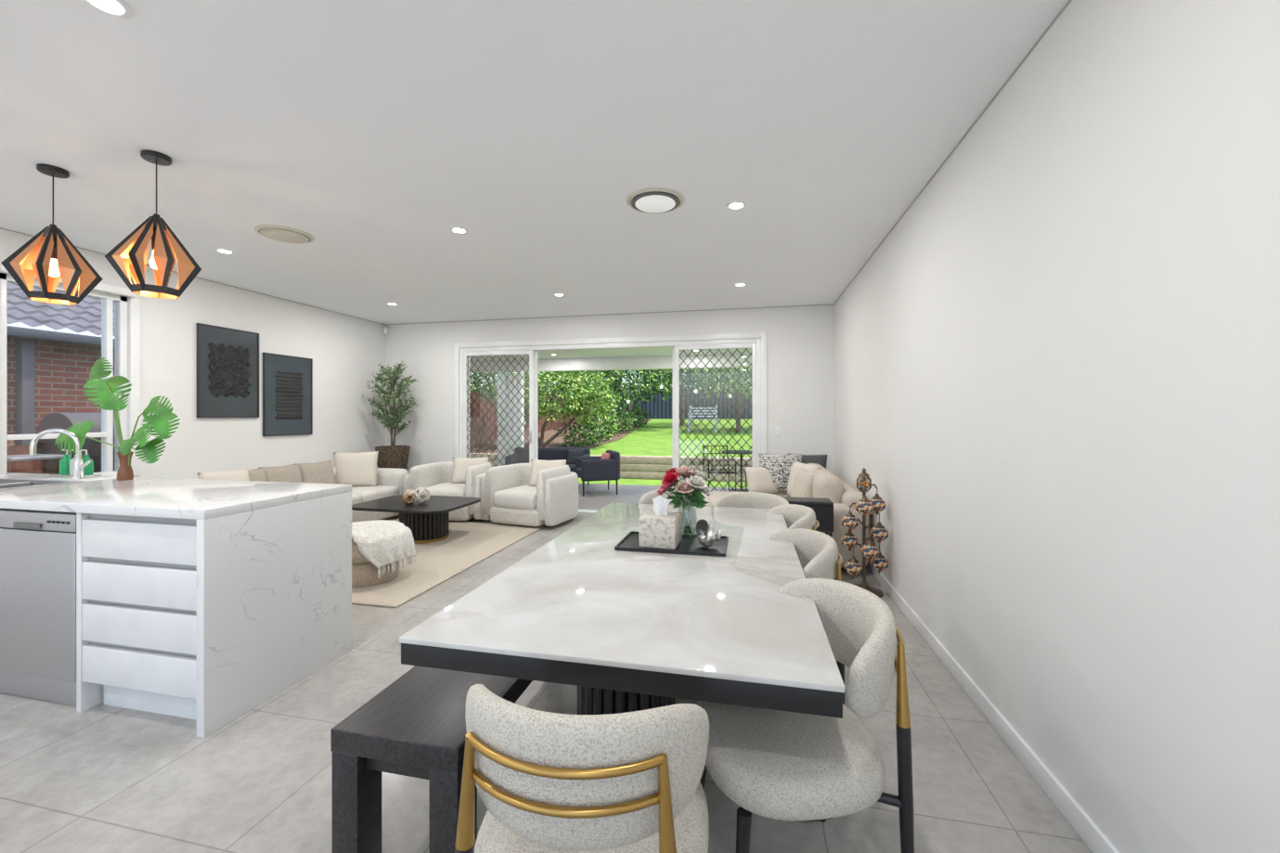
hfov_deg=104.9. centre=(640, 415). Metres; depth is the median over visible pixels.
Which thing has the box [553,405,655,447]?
shrub
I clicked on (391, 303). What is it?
recessed light
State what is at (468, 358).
stile
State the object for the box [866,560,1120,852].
baseboard
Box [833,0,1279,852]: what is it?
wall
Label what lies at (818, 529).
shelf
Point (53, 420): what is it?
hood
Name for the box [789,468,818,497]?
throw pillow
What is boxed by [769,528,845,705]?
dining chair
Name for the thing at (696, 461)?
sleeper
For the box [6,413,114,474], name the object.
barbecue
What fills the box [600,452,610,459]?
cushion
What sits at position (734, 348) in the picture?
rail
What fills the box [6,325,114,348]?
gutter
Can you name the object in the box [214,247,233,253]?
recessed light
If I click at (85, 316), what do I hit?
tile roof
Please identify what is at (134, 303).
trim
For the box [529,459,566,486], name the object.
cushion
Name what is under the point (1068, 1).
gap
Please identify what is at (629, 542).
serving tray
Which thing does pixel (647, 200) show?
ceiling vent
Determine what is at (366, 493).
seat cushion
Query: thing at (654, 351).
soffit
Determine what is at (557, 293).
recessed light
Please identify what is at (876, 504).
sculpture
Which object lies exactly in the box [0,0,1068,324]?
ceiling
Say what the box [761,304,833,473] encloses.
wall
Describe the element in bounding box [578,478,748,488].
lawn
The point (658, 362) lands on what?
beam
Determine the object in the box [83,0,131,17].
recessed light
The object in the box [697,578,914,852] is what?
dining chair
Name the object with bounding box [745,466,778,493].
throw pillow
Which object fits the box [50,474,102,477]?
tray
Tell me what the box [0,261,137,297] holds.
blind cassette
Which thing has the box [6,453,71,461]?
shelf
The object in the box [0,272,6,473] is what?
frame
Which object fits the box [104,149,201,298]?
pendant lamp
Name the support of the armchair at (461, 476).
on the floor at (102, 778)
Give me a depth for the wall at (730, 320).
6.62 m
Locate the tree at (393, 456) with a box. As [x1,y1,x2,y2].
[361,361,417,469]
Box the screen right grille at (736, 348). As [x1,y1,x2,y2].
[679,348,752,495]
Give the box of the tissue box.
[638,494,681,549]
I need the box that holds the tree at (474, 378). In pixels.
[469,372,515,405]
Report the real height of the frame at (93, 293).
0.050 m
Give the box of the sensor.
[383,327,387,334]
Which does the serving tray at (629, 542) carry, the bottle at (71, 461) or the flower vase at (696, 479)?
the flower vase at (696, 479)
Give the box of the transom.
[6,432,106,439]
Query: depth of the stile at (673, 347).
6.53 m
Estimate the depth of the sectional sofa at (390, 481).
6.06 m
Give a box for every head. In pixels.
[458,332,761,348]
[462,338,756,351]
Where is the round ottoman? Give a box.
[351,538,400,587]
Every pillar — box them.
[15,337,34,445]
[496,370,525,465]
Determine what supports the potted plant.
on the kitchen island
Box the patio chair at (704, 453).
[702,445,736,496]
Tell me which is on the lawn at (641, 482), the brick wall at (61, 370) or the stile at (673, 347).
the brick wall at (61, 370)
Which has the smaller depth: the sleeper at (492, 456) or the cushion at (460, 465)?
the cushion at (460, 465)
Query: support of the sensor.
attached to the wall at (427, 349)
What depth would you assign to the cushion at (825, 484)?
4.32 m
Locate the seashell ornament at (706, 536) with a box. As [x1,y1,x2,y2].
[695,518,722,547]
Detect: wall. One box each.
[0,228,128,287]
[6,337,114,446]
[127,265,385,478]
[385,322,459,473]
[459,308,761,348]
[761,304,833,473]
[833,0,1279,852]
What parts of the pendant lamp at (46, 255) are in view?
lamp shade, cord, bulb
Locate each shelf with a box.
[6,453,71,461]
[815,528,833,531]
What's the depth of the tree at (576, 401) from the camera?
13.16 m
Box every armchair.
[402,457,491,520]
[480,459,578,526]
[575,450,620,496]
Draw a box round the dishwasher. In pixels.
[0,508,76,706]
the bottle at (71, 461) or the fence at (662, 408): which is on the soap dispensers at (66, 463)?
the bottle at (71, 461)
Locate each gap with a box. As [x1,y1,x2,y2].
[0,227,385,324]
[833,0,1071,304]
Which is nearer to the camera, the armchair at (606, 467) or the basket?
the basket
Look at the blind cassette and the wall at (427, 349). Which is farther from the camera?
the wall at (427, 349)
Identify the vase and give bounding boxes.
[116,451,134,480]
[656,465,711,534]
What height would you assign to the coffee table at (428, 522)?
0.385 m
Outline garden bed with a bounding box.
[469,418,651,452]
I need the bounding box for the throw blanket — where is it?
[351,519,415,578]
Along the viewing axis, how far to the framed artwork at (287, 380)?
5.79 m
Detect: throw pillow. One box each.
[197,467,249,480]
[247,468,267,481]
[258,463,302,482]
[294,460,336,483]
[333,451,378,487]
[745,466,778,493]
[758,452,802,491]
[787,452,827,468]
[787,461,820,496]
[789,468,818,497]
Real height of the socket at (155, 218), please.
0.190 m
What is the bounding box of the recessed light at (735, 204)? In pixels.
[726,200,746,209]
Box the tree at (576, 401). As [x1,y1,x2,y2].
[485,370,621,447]
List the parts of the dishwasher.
control panel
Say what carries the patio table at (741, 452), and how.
on the floor at (597, 496)
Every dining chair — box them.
[454,684,709,852]
[638,490,711,506]
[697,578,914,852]
[713,491,788,508]
[767,504,819,530]
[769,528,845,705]
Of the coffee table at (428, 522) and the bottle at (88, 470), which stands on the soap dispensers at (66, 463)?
the bottle at (88, 470)
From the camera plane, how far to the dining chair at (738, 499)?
3.24 m
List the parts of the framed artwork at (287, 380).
frame, frame, frame, frame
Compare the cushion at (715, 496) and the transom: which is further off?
the cushion at (715, 496)
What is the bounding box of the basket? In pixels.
[374,445,410,469]
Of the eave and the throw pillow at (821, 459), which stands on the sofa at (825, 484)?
the throw pillow at (821, 459)
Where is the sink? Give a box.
[0,478,83,490]
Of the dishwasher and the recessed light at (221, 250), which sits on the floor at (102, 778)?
the dishwasher
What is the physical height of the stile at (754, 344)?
2.220 m
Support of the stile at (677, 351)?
on the track
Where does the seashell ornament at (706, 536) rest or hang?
on the serving tray at (629, 542)
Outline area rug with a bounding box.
[351,517,544,607]
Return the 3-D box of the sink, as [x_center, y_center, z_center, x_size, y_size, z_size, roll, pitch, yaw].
[-3.791,0.482,2.801,0.940,0.195,0.420,0,0,12]
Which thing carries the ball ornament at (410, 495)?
on the coffee table at (428, 522)
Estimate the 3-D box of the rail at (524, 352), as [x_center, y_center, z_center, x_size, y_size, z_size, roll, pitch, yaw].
[-2.028,-0.892,7.015,0.980,0.055,0.035,0,0,12]
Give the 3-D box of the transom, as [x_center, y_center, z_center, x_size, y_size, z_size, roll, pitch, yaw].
[-4.638,0.160,3.917,0.070,0.040,0.580,0,0,12]
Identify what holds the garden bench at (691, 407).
on the lawn at (655, 439)
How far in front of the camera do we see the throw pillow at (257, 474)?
5.00 m
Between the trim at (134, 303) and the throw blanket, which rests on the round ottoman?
the throw blanket
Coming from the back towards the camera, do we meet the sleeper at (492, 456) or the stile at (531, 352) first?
the sleeper at (492, 456)
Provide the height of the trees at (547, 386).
5.765 m
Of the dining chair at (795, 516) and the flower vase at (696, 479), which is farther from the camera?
the dining chair at (795, 516)
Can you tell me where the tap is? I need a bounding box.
[29,428,91,478]
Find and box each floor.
[0,513,1092,852]
[578,483,748,510]
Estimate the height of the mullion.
1.480 m
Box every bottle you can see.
[59,453,72,475]
[69,454,75,475]
[81,454,93,475]
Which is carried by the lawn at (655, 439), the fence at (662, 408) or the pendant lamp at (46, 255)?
the fence at (662, 408)
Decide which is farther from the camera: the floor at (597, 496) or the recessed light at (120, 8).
the floor at (597, 496)
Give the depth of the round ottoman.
3.77 m
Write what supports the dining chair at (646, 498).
on the floor at (102, 778)
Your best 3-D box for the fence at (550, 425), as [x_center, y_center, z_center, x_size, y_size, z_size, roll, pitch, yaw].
[-4.052,0.215,16.235,0.030,2.550,18.000,0,0,12]
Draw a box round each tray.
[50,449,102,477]
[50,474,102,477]
[614,530,728,556]
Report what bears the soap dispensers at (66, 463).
on the kitchen island
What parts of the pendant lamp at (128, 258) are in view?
lamp shade, bulb, cord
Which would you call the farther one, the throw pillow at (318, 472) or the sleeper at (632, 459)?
the sleeper at (632, 459)
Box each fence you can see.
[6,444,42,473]
[469,389,596,449]
[543,388,752,418]
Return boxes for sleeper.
[469,452,496,460]
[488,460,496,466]
[590,454,685,465]
[620,463,711,473]
[620,470,685,479]
[685,456,752,465]
[705,473,747,481]
[711,465,752,474]
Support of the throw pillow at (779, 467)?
on the sofa at (825, 484)
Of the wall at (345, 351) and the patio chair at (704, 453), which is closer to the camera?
the wall at (345, 351)
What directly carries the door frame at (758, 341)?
attached to the wall at (800, 339)
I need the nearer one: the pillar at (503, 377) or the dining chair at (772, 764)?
the dining chair at (772, 764)
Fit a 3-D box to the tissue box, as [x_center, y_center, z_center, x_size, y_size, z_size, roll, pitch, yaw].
[0.092,0.463,2.185,0.160,0.215,0.160,0,0,15]
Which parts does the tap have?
spout, lever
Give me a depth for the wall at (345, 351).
5.41 m
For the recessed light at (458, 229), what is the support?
in the ceiling
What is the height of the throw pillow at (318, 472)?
0.393 m
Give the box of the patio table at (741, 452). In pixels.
[721,450,752,491]
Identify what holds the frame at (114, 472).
on the wall
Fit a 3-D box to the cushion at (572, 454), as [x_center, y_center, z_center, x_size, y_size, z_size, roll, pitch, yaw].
[-1.247,0.800,9.506,0.340,0.320,0.120,0,-15,2]
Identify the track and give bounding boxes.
[578,509,597,513]
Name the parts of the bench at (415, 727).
leg, seat, leg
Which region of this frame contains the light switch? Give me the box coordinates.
[775,426,781,436]
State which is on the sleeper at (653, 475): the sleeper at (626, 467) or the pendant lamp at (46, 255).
the sleeper at (626, 467)
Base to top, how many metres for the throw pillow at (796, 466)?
0.384 m
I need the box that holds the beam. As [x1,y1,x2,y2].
[469,353,752,373]
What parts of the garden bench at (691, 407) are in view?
leg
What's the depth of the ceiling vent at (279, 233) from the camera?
3.64 m
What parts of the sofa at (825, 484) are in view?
arm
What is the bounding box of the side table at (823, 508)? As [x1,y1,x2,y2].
[781,496,833,536]
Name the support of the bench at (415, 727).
on the floor at (102, 778)
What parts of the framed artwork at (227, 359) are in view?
frame, frame, frame, frame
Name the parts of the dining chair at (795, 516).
rail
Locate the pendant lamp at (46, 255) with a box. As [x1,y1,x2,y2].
[0,163,102,305]
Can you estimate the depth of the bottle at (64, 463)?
3.16 m
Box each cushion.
[351,485,399,502]
[351,493,361,504]
[351,538,370,563]
[451,457,488,483]
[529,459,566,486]
[567,449,584,464]
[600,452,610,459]
[708,491,736,506]
[774,492,787,496]
[807,463,826,469]
[812,469,843,503]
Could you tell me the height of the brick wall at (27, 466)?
1.200 m
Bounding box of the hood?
[36,413,114,438]
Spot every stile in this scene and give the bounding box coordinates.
[463,351,466,458]
[466,356,469,458]
[529,349,533,463]
[533,350,537,459]
[672,346,674,488]
[674,345,679,479]
[752,343,756,466]
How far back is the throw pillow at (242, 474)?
4.69 m
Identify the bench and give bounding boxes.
[330,665,532,852]
[687,405,717,432]
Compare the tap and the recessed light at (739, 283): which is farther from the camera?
the recessed light at (739, 283)
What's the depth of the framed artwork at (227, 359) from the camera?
5.12 m
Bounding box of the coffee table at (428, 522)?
[351,494,480,543]
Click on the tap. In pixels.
(78, 466)
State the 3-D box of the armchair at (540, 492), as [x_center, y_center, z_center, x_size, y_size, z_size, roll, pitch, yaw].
[-1.343,0.930,6.234,1.030,0.739,0.910,0,0,21]
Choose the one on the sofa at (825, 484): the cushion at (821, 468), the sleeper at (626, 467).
the cushion at (821, 468)
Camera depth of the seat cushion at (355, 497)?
5.60 m
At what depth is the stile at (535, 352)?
6.95 m
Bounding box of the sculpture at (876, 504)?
[840,467,888,597]
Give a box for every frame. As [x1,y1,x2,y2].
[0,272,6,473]
[0,272,127,301]
[92,470,117,476]
[114,296,127,470]
[459,348,463,457]
[756,338,761,467]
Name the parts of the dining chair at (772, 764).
leg, leg, seat, seat frame, backrest, rail, rail, leg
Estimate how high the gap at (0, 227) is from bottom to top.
0.008 m
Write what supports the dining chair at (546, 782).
on the floor at (102, 778)
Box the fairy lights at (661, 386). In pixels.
[617,367,732,403]
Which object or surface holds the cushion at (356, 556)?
on the round ottoman
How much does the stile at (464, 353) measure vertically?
2.220 m
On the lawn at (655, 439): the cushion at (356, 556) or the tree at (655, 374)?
the tree at (655, 374)
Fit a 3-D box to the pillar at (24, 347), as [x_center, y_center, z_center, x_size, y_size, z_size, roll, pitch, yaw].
[-7.356,0.275,5.886,0.120,2.410,0.110,0,0,12]
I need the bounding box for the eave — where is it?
[6,336,114,349]
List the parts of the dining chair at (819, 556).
backrest, rail, leg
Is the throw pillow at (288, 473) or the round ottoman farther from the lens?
the throw pillow at (288, 473)
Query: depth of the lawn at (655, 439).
15.05 m
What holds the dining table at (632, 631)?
on the floor at (102, 778)
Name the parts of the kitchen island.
drawer, drawer, drawer, drawer, finger pull, finger pull, finger pull, finger pull, waterfall panel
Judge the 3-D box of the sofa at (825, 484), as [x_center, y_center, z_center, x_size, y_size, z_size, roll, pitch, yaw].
[1.395,0.905,5.090,1.440,0.750,1.860,0,0,12]
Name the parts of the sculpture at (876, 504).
globe, globe, globe, head glass, globe, globe, globe, globe, globe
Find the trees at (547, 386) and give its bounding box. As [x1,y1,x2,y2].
[517,367,752,390]
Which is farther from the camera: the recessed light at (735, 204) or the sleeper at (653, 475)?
the sleeper at (653, 475)
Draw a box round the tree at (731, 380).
[684,367,752,432]
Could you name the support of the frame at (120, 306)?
attached to the wall at (345, 351)
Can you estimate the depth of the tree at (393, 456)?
6.83 m
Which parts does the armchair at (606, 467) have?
seat, leg, arm, arm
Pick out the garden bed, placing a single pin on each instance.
(555, 443)
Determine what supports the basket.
on the floor at (102, 778)
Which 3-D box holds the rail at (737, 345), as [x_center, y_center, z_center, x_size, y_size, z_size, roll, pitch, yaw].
[0.971,-0.892,6.362,0.940,0.055,0.035,0,0,12]
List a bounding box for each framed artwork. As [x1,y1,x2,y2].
[196,323,258,417]
[262,352,312,436]
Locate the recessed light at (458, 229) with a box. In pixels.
[450,226,467,232]
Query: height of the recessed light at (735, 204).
0.010 m
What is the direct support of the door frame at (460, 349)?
attached to the wall at (427, 349)
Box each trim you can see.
[129,297,140,476]
[387,304,830,324]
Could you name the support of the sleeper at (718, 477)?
on the lawn at (641, 482)
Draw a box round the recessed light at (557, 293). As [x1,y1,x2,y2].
[553,292,564,296]
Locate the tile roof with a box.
[6,282,114,336]
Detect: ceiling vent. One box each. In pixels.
[253,224,314,243]
[626,187,684,213]
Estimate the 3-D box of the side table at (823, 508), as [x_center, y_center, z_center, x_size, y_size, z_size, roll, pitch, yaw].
[1.341,1.005,3.996,0.400,0.650,0.220,0,0,12]
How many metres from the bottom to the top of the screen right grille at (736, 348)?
2.082 m
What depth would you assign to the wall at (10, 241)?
4.05 m
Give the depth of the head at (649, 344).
6.64 m
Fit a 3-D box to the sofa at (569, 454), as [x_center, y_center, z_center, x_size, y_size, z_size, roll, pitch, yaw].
[-1.741,0.990,9.406,1.500,0.741,0.680,0,0,2]
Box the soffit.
[469,347,752,361]
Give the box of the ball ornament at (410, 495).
[401,487,429,504]
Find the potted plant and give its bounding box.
[55,357,179,480]
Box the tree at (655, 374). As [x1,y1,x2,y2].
[564,367,733,428]
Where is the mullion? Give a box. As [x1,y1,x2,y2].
[101,298,113,472]
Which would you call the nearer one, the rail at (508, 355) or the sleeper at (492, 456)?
the rail at (508, 355)
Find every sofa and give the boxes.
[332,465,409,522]
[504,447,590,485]
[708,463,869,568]
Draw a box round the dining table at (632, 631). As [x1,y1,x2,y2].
[398,503,844,718]
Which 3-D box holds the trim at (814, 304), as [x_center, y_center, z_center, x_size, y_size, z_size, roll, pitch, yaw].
[-0.724,-1.366,6.705,6.350,0.008,0.005,0,0,12]
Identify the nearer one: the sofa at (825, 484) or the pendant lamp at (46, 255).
the pendant lamp at (46, 255)
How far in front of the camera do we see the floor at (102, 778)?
1.82 m
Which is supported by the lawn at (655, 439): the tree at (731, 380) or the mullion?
the tree at (731, 380)
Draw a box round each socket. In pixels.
[49,223,57,259]
[151,213,160,250]
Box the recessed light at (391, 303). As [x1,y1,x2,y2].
[386,302,398,305]
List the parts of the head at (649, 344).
rail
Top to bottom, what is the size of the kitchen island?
0.940 m
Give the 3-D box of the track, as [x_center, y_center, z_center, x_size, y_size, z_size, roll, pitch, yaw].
[-0.530,1.317,6.727,4.140,0.025,0.120,0,0,12]
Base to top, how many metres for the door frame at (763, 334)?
2.385 m
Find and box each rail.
[465,349,529,356]
[475,354,529,356]
[678,343,752,349]
[679,348,752,350]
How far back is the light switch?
6.16 m
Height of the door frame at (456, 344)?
2.385 m
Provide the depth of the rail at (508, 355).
7.11 m
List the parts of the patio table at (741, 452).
post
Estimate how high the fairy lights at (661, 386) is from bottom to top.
0.670 m
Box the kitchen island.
[0,472,351,737]
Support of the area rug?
on the floor at (102, 778)
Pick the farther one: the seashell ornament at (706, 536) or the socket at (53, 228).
the socket at (53, 228)
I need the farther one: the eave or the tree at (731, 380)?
the tree at (731, 380)
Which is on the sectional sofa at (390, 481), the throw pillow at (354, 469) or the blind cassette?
the throw pillow at (354, 469)
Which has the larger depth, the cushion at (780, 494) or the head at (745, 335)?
the head at (745, 335)
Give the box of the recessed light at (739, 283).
[734,282,746,285]
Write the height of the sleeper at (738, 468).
0.175 m
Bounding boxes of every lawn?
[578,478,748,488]
[589,418,752,457]
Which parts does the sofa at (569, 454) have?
arm, seat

